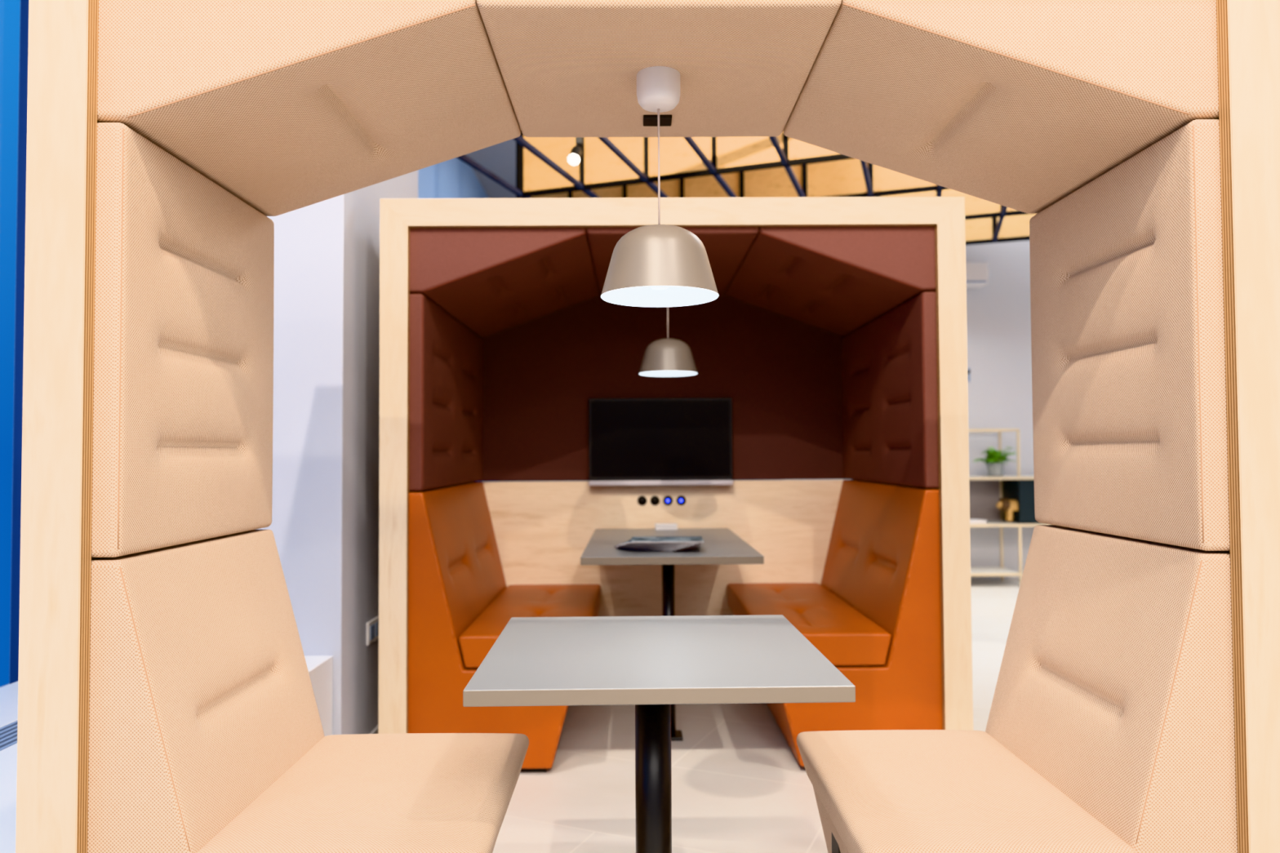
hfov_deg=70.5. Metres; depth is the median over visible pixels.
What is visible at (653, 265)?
pendant lamp
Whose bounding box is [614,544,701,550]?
magazine
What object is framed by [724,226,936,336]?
cushion
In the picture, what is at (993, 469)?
plant pot
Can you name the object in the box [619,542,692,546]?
magazine
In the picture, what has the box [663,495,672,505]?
wall socket
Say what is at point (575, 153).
track spotlight
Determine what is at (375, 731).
pier
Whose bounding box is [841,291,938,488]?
cushion
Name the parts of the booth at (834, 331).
frame post, seat, panel, frame rail, seat, frame post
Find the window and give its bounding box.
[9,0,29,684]
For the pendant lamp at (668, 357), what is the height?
0.461 m
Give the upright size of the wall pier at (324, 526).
4.300 m
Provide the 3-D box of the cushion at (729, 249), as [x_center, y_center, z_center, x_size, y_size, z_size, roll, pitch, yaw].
[0.111,-0.689,3.799,0.606,0.074,1.250,0,-2,0]
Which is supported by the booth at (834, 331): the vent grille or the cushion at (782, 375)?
the cushion at (782, 375)
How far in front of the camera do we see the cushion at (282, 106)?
1.58 m
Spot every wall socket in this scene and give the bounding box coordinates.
[637,496,646,505]
[650,495,659,505]
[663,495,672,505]
[676,495,685,505]
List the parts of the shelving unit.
rail, panel, rail, edge rail, edge rail, edge rail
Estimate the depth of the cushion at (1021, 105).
1.59 m
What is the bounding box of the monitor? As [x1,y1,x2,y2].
[588,397,733,485]
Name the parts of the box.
lid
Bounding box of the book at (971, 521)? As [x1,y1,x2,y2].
[969,519,986,523]
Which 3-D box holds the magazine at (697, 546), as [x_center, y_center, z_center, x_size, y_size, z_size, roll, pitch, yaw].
[0.070,0.460,3.470,0.266,0.005,0.200,-2,-2,36]
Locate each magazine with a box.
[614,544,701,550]
[614,546,701,551]
[616,542,701,549]
[617,542,700,547]
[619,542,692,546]
[622,540,696,545]
[626,537,699,543]
[630,536,703,542]
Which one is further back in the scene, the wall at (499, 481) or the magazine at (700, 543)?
the wall at (499, 481)
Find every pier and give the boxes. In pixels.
[255,170,417,735]
[369,724,377,733]
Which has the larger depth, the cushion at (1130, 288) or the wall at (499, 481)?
the wall at (499, 481)
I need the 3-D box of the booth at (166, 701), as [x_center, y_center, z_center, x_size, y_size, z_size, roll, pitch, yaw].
[0.035,0.159,1.764,2.030,1.990,0.655,0,-2,0]
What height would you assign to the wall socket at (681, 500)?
0.045 m
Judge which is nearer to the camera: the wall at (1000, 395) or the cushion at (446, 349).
the cushion at (446, 349)
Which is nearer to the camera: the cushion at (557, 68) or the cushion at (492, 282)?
the cushion at (557, 68)
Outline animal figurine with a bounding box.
[996,497,1017,521]
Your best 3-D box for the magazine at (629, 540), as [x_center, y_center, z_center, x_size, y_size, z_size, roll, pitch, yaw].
[0.093,0.427,3.390,0.266,0.005,0.200,0,-2,6]
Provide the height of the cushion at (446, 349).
0.689 m
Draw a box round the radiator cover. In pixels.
[0,655,333,852]
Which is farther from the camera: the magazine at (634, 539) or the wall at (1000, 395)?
the wall at (1000, 395)
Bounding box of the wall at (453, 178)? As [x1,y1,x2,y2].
[0,17,498,687]
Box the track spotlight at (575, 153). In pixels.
[568,137,582,164]
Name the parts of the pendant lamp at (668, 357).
cord, lamp shade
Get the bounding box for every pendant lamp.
[600,66,719,306]
[639,306,697,376]
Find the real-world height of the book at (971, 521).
0.025 m
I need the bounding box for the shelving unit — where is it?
[968,428,1050,585]
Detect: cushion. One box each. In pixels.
[91,122,274,557]
[97,0,520,216]
[408,293,483,491]
[409,226,599,337]
[476,0,841,137]
[480,292,845,480]
[586,226,759,295]
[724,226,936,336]
[783,0,1218,213]
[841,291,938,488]
[1029,119,1230,551]
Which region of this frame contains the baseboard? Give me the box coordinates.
[970,569,1023,579]
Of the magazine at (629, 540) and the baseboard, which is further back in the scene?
the baseboard
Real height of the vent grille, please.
0.024 m
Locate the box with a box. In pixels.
[654,523,677,530]
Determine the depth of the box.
4.27 m
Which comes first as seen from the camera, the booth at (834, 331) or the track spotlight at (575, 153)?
the booth at (834, 331)
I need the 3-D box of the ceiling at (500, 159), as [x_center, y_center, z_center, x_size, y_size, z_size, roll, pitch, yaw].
[1.556,-3.118,4.607,7.200,0.100,15.400,0,-2,0]
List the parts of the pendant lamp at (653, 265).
cord, lamp shade, bulb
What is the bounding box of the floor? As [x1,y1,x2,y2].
[492,578,1019,852]
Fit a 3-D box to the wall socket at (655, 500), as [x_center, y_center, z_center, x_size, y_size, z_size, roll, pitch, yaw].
[0.073,0.358,4.385,0.045,0.045,0.008,0,-2,0]
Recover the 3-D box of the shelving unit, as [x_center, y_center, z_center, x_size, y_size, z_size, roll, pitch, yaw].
[2.931,0.671,7.607,1.550,1.294,0.396,0,-2,0]
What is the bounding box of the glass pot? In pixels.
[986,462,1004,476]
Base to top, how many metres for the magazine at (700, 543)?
0.005 m
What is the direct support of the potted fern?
on the shelving unit
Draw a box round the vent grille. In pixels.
[0,720,17,751]
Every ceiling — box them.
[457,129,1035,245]
[465,138,515,198]
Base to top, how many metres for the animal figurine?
0.193 m
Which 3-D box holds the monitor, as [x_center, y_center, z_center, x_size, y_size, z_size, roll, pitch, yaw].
[0.098,0.073,4.357,0.690,0.419,0.082,0,-2,0]
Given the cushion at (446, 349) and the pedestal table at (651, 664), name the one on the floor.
the pedestal table at (651, 664)
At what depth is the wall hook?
7.93 m
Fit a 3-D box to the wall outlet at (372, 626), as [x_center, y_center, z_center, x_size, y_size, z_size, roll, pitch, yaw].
[-0.970,0.743,3.303,0.013,0.080,0.150,0,-2,0]
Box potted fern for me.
[971,446,1016,476]
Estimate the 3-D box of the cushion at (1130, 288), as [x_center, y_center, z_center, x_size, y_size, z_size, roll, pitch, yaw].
[0.942,-0.143,1.794,0.074,0.712,0.625,0,-2,0]
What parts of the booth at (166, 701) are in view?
frame post, backrest, seat, cable plate, seat, seat, backrest, frame post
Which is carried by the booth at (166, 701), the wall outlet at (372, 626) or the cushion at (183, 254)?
the cushion at (183, 254)
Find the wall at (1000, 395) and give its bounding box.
[733,240,1034,569]
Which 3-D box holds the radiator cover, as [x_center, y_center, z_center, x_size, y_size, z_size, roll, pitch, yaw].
[-1.395,0.915,1.056,0.813,0.450,3.783,0,-2,0]
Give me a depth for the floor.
3.05 m
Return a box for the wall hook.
[967,368,970,382]
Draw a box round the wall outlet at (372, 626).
[365,615,378,645]
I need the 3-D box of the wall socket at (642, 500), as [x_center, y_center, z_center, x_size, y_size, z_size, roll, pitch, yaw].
[0.011,0.359,4.385,0.045,0.045,0.008,0,-2,0]
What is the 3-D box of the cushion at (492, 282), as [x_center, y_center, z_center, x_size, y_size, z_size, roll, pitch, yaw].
[-0.513,-0.587,3.792,0.640,0.270,1.250,0,-2,0]
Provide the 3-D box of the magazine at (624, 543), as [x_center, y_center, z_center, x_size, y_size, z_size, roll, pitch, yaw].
[0.086,0.432,3.402,0.266,0.005,0.200,-1,-2,11]
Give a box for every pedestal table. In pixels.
[462,614,855,852]
[580,528,764,741]
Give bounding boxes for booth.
[15,0,1279,852]
[377,196,973,772]
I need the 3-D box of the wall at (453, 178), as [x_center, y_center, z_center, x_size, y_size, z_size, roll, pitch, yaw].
[-1.933,-0.902,4.518,0.200,4.300,15.000,0,-2,0]
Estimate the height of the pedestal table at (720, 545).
0.743 m

